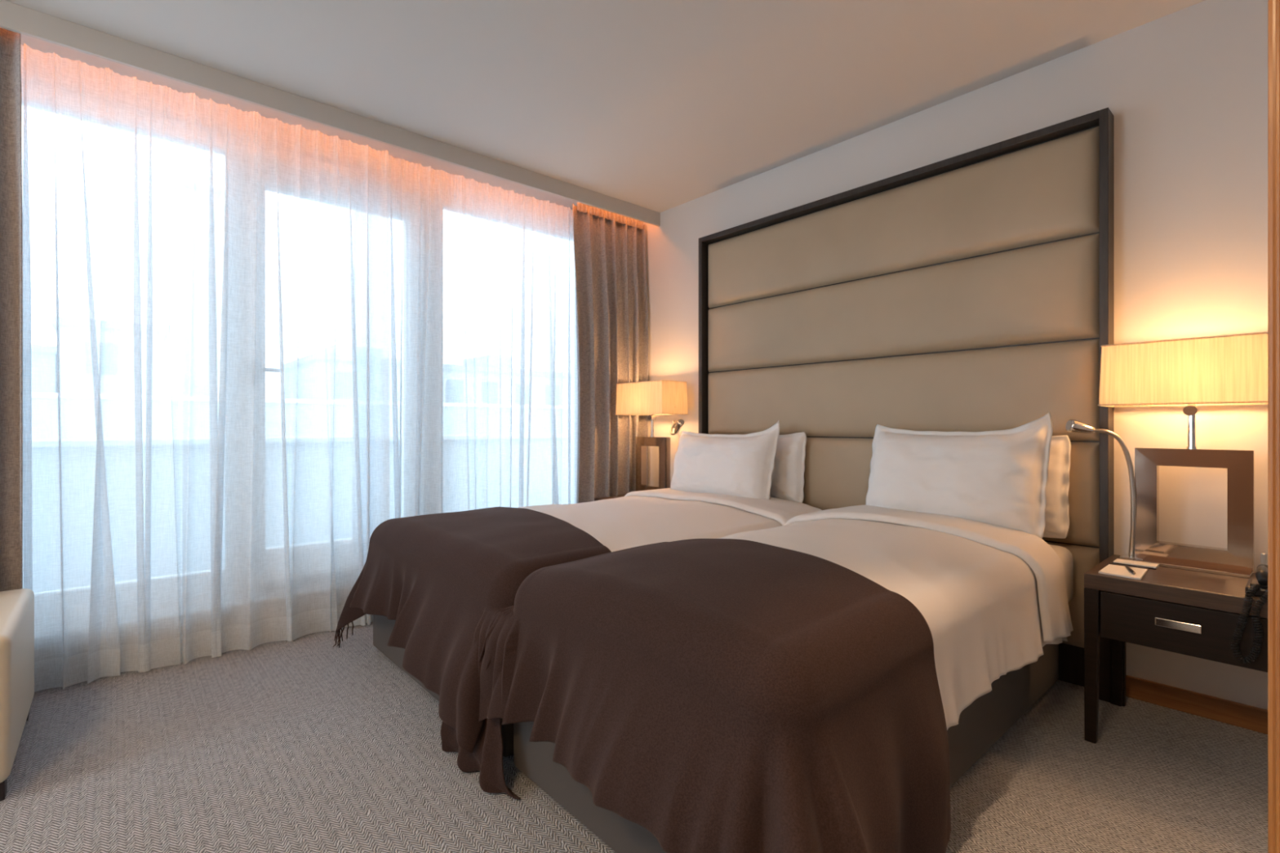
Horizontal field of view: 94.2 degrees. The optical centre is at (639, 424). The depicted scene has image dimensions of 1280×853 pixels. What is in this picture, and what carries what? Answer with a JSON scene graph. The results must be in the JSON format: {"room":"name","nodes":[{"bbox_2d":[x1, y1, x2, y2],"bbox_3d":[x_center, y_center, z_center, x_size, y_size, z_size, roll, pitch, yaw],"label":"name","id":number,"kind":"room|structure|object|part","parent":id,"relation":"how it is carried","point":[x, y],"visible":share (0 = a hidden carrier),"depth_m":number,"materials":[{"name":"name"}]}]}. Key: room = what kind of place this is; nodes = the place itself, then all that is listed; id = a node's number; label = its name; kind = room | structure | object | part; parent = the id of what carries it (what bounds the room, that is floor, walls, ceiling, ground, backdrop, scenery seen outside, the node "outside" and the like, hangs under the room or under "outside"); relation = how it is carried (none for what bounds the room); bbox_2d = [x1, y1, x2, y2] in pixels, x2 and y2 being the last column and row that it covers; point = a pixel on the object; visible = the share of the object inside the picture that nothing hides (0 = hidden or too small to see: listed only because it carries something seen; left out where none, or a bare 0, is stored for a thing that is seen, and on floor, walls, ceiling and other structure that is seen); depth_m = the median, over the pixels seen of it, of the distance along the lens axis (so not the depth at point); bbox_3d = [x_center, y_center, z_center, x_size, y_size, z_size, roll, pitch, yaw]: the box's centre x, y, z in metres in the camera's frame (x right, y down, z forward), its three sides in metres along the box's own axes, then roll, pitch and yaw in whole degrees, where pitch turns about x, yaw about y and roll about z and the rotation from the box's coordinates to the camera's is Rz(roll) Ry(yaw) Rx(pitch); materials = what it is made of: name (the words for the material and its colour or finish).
{"room":"hotel room","nodes":[
{"label":"hotel room","id":0,"kind":"room"},
{"bbox_2d":[4,0,1204,213],"bbox_3d":[-0.695,-1.660,1.381,5.620,0.120,4.660,0,0,-41],"label":"ceiling","id":1,"kind":"structure","parent":0,"point":[660,106],"depth_m":2.60,"materials":[{"name":"white paint"}]},
{"bbox_2d":[0,27,22,591],"bbox_3d":[-2.604,-0.225,2.117,0.575,2.625,0.105,0,0,-41],"label":"drape","id":2,"kind":"object","parent":1,"relation":"hanging from","point":[11,94],"visible":0.8,"depth_m":2.30,"materials":[{"name":"brown fabric"}]},
{"bbox_2d":[572,201,648,503],"bbox_3d":[-0.219,-0.241,4.367,0.678,2.658,0.122,0,0,-41],"label":"drape","id":3,"kind":"object","parent":1,"relation":"hanging from","point":[610,247],"visible":0.72,"depth_m":4.35,"materials":[{"name":"fabric"}]},
{"bbox_2d":[0,621,1267,852],"bbox_3d":[-0.695,1.150,1.381,5.620,0.100,4.660,0,0,-41],"label":"floor","id":4,"kind":"structure","parent":0,"point":[305,744],"depth_m":1.85,"materials":[{"name":"carpet"}]},
{"bbox_2d":[0,588,34,800],"bbox_3d":[-2.477,0.730,1.647,1.078,0.740,0.722,0,0,-41],"label":"armchair","id":5,"kind":"object","parent":4,"relation":"on","point":[16,606],"visible":1,"depth_m":1.85,"materials":[{"name":"beige leather"}]},
{"bbox_2d":[373,614,513,757],"bbox_3d":[-0.103,0.812,3.076,2.040,0.575,1.310,0,0,-41],"label":"bed","id":6,"kind":"object","parent":4,"relation":"on","point":[383,627],"visible":0.13,"depth_m":2.67,"materials":[{"name":"grey"}]},
{"bbox_2d":[519,488,821,551],"bbox_3d":[-0.173,0.665,3.043,2.013,0.526,1.466,0,0,-41],"label":"duvet","id":7,"kind":"object","parent":6,"relation":"on","point":[648,517],"visible":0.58,"depth_m":2.94,"materials":[{"name":"white fabric"}]},
{"bbox_2d":[333,506,611,754],"bbox_3d":[-0.706,0.756,2.646,0.887,0.679,1.583,0,0,-41],"label":"throw blanket","id":8,"kind":"object","parent":7,"relation":"on","point":[443,579],"visible":0.95,"depth_m":2.20,"materials":[{"name":"brown fabric"}]},
{"bbox_2d":[670,420,779,499],"bbox_3d":[0.490,0.223,3.638,0.263,0.504,0.784,0,0,-41],"label":"pillow","id":9,"kind":"object","parent":7,"relation":"on","point":[743,465],"visible":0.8,"depth_m":3.48,"materials":[{"name":"white fabric"}]},
{"bbox_2d":[770,431,807,502],"bbox_3d":[0.689,0.260,3.687,0.154,0.440,0.765,0,0,-40],"label":"pillow","id":10,"kind":"object","parent":6,"relation":"on","point":[788,474],"visible":0.27,"depth_m":3.43,"materials":[{"name":"white fabric"}]},
{"bbox_2d":[594,494,625,501],"bbox_3d":[-0.059,0.807,4.224,0.457,0.585,0.295,0,0,-41],"label":"nightstand","id":11,"kind":"object","parent":4,"relation":"on","point":[615,496],"visible":0.03,"depth_m":4.22,"materials":[{"name":"brown wood"}]},
{"bbox_2d":[615,379,688,491],"bbox_3d":[0.078,0.106,4.262,0.257,0.817,0.499,0,0,-41],"label":"table lamp","id":12,"kind":"object","parent":11,"relation":"on","point":[652,398],"visible":0.9,"depth_m":4.16,"materials":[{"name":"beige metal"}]},
{"bbox_3d":[0.078,-0.187,4.262,0.250,0.230,0.492,0,0,-41],"label":"lamp shade","id":13,"kind":"part","parent":12,"relation":"part of","materials":[{"name":"fabric"}]},
{"bbox_3d":[0.089,0.295,4.272,0.050,0.415,0.316,0,0,-41],"label":"square frame","id":14,"kind":"part","parent":12,"relation":"part of","materials":[{"name":"brown wood"}]},
{"bbox_2d":[513,544,1073,852],"bbox_3d":[0.700,0.800,2.165,2.040,0.600,1.018,0,0,-41],"label":"bed","id":15,"kind":"object","parent":4,"relation":"on","point":[988,717],"visible":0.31,"depth_m":1.82,"materials":[{"name":"grey"}]},
{"bbox_2d":[440,538,951,852],"bbox_3d":[0.105,0.744,1.667,0.854,0.708,1.569,0,0,-41],"label":"throw blanket","id":16,"kind":"object","parent":15,"relation":"on","point":[708,695],"visible":0.85,"depth_m":1.32,"materials":[{"name":"brown fabric"}]},
{"bbox_2d":[716,505,1073,730],"bbox_3d":[0.621,0.649,2.079,1.927,0.550,1.142,0,0,-41],"label":"duvet","id":17,"kind":"object","parent":15,"relation":"on","point":[990,597],"visible":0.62,"depth_m":1.95,"materials":[{"name":"white fabric"}]},
{"bbox_2d":[865,412,1053,538],"bbox_3d":[1.364,0.206,2.629,0.288,0.519,0.748,0,0,-39],"label":"pillow","id":18,"kind":"object","parent":17,"relation":"on","point":[997,477],"visible":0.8,"depth_m":2.48,"materials":[{"name":"white fabric"}]},
{"bbox_2d":[1042,435,1071,538],"bbox_3d":[1.535,0.259,2.727,0.151,0.432,0.726,0,0,-43],"label":"pillow","id":19,"kind":"object","parent":15,"relation":"on","point":[1056,513],"visible":0.13,"depth_m":2.47,"materials":[{"name":"white fabric"}]},
{"bbox_3d":[0.727,0.620,2.184,1.975,0.240,1.010,0,0,-41],"label":"mattress","id":20,"kind":"part","parent":15,"relation":"part of","materials":[{"name":"white fabric"}]},
{"bbox_2d":[1084,554,1267,743],"bbox_3d":[1.872,0.807,2.034,0.457,0.585,0.489,0,0,-41],"label":"nightstand","id":21,"kind":"object","parent":4,"relation":"on","point":[1195,614],"visible":0.75,"depth_m":1.94,"materials":[{"name":"brown wood"}]},
{"bbox_3d":[1.573,0.834,2.068,0.042,0.533,0.042,0,0,-41],"label":"leg","id":22,"kind":"part","parent":21,"relation":"part of","materials":[{"name":"brown wood"}]},
{"bbox_2d":[1065,419,1145,560],"bbox_3d":[1.800,0.246,2.299,0.270,0.536,0.106,0,0,21],"label":"light","id":23,"kind":"object","parent":21,"relation":"on","point":[1072,425],"visible":0.98,"depth_m":2.27,"materials":[{"name":"silver metal"}]},
{"bbox_3d":[1.880,0.834,2.339,0.042,0.533,0.042,0,0,-41],"label":"leg","id":24,"kind":"part","parent":21,"relation":"part of","materials":[{"name":"brown wood"}]},
{"bbox_2d":[1098,563,1147,579],"bbox_3d":[1.695,0.511,2.080,0.194,0.007,0.114,0,0,-41],"label":"notepad","id":25,"kind":"object","parent":21,"relation":"on","point":[1117,570],"visible":0.86,"depth_m":2.07,"materials":[{"name":"white paper"}]},
{"bbox_2d":[1124,565,1135,574],"bbox_3d":[1.702,0.503,2.065,0.009,0.009,0.116,0,0,29],"label":"pen","id":26,"kind":"object","parent":25,"relation":"on","point":[1131,571],"visible":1,"depth_m":2.05,"materials":[{"name":"grey plastic"}]},
{"bbox_2d":[1111,558,1159,569],"bbox_3d":[1.818,0.510,2.183,0.074,0.008,0.124,0,0,-41],"label":"booklet","id":27,"kind":"object","parent":21,"relation":"on","point":[1122,562],"visible":0.86,"depth_m":2.17,"materials":[{"name":"white paper"}]},
{"bbox_3d":[1.705,0.635,1.886,0.010,0.026,0.110,0,0,-41],"label":"handle","id":28,"kind":"part","parent":21,"relation":"part of","materials":[{"name":"silver metal"}]},
{"bbox_2d":[1097,332,1267,578],"bbox_3d":[1.999,0.106,2.158,0.257,0.817,0.499,0,0,-41],"label":"table lamp","id":29,"kind":"object","parent":21,"relation":"on","point":[1229,369],"visible":0.95,"depth_m":2.10,"materials":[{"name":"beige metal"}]},
{"bbox_3d":[1.999,-0.187,2.158,0.250,0.230,0.492,0,0,-41],"label":"lamp shade","id":30,"kind":"part","parent":29,"relation":"part of","materials":[{"name":"fabric"}]},
{"bbox_3d":[1.987,0.509,2.147,0.127,0.012,0.310,0,0,-41],"label":"plate","id":31,"kind":"part","parent":29,"relation":"part of","materials":[{"name":"brown wood"}]},
{"bbox_3d":[2.010,0.295,2.168,0.050,0.415,0.316,0,0,-41],"label":"square frame","id":32,"kind":"part","parent":29,"relation":"part of","materials":[{"name":"brown wood"}]},
{"bbox_3d":[1.718,0.648,1.898,0.026,0.155,0.399,0,0,-41],"label":"drawer","id":33,"kind":"part","parent":21,"relation":"part of","materials":[{"name":"brown wood"}]},
{"bbox_2d":[1231,552,1267,662],"bbox_3d":[1.885,0.552,1.806,0.228,0.304,0.116,0,0,-41],"label":"telephone","id":34,"kind":"object","parent":21,"relation":"on","point":[1258,587],"visible":0.89,"depth_m":1.76,"materials":[{"name":"black plastic"}]},
{"bbox_2d":[643,0,1267,710],"bbox_3d":[1.335,-0.250,3.237,0.120,2.700,4.560,0,0,-41],"label":"wall","id":35,"kind":"structure","parent":0,"point":[1185,91],"depth_m":2.35,"materials":[{"name":"white paint"}]},
{"bbox_2d":[0,0,660,226],"bbox_3d":[-1.879,-1.550,2.709,5.400,0.100,0.020,0,0,-41],"label":"trim","id":36,"kind":"structure","parent":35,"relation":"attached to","point":[14,17],"depth_m":2.82,"materials":[{"name":"grey paint"}]},
{"bbox_2d":[670,418,684,435],"bbox_3d":[0.258,0.017,4.222,0.077,0.114,0.302,0,0,-5],"label":"light","id":37,"kind":"object","parent":35,"relation":"attached to","point":[677,424],"visible":1,"depth_m":4.13,"materials":[{"name":"silver metal"}]},
{"bbox_2d":[698,107,1125,706],"bbox_3d":[1.182,-0.086,3.222,0.127,2.372,2.289,0,0,-41],"label":"headboard","id":38,"kind":"object","parent":35,"relation":"attached to","point":[972,291],"visible":0.67,"depth_m":2.91,"materials":[{"name":"beige leather"}]},
{"bbox_3d":[0.445,-0.086,4.079,0.099,2.372,0.030,0,0,-41],"label":"frame rail","id":39,"kind":"part","parent":38,"relation":"part of","materials":[{"name":"brown wood"}]},
{"bbox_3d":[1.174,-1.256,3.253,0.099,0.032,2.173,0,0,-41],"label":"frame rail","id":40,"kind":"part","parent":38,"relation":"part of","materials":[{"name":"brown wood"}]},
{"bbox_3d":[1.170,-0.144,3.248,0.050,0.422,2.163,0,0,-41],"label":"leather panel","id":41,"kind":"part","parent":38,"relation":"part of","materials":[{"name":"beige leather"}]},
{"bbox_3d":[1.170,-0.577,3.248,0.050,0.431,2.163,0,0,-41],"label":"leather panel","id":42,"kind":"part","parent":38,"relation":"part of","materials":[{"name":"beige leather"}]},
{"bbox_3d":[1.170,-1.016,3.248,0.050,0.437,2.163,0,0,-41],"label":"leather panel","id":43,"kind":"part","parent":38,"relation":"part of","materials":[{"name":"beige leather"}]},
{"bbox_3d":[1.170,0.289,3.248,0.050,0.432,2.163,0,0,-41],"label":"leather panel","id":44,"kind":"part","parent":38,"relation":"part of","materials":[{"name":"beige leather"}]},
{"bbox_3d":[1.170,0.724,3.248,0.050,0.426,2.163,0,0,-41],"label":"leather panel","id":45,"kind":"part","parent":38,"relation":"part of","materials":[{"name":"beige leather"}]},
{"bbox_3d":[1.902,-0.086,2.426,0.099,2.372,0.030,0,0,-41],"label":"frame rail","id":46,"kind":"part","parent":38,"relation":"part of","materials":[{"name":"brown wood"}]},
{"bbox_3d":[1.872,0.835,2.361,0.023,0.530,0.084,0,0,-41],"label":"panel","id":47,"kind":"part","parent":38,"relation":"part of","materials":[{"name":"brown wood"}]},
{"bbox_2d":[1125,675,1267,734],"bbox_3d":[2.370,1.058,1.960,0.016,0.085,1.275,0,0,-41],"label":"baseboard","id":48,"kind":"structure","parent":35,"relation":"attached to","point":[1225,711],"depth_m":2.24,"materials":[{"name":"brown wood"}]},
{"bbox_3d":[-2.147,-0.250,3.013,5.400,2.700,0.290,0,0,-41],"label":"wall","id":49,"kind":"structure","parent":0,"visible":0},
{"bbox_2d":[20,43,390,692],"bbox_3d":[-1.984,-0.223,2.853,1.506,2.634,0.082,0,0,-41],"label":"sheer curtain","id":50,"kind":"object","parent":49,"relation":"hanging from","point":[206,466],"visible":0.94,"depth_m":2.76,"materials":[{"name":"white fabric"}]},
{"bbox_2d":[368,154,577,519],"bbox_3d":[-1.004,-0.223,3.767,1.526,2.634,0.085,0,0,-41],"label":"sheer curtain","id":51,"kind":"object","parent":49,"relation":"hanging from","point":[483,381],"visible":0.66,"depth_m":3.77,"materials":[{"name":"white fabric"}]},
{"bbox_3d":[1.086,-0.250,0.404,0.100,2.700,0.640,0,0,-41],"label":"wall partition","id":52,"kind":"structure","parent":0,"visible":0},
{"bbox_2d":[1267,0,1279,852],"bbox_3d":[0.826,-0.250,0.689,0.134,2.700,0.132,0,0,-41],"label":"door","id":53,"kind":"structure","parent":52,"relation":"in","point":[1273,6],"depth_m":0.70,"materials":[{"name":"brown wood"}]}
]}

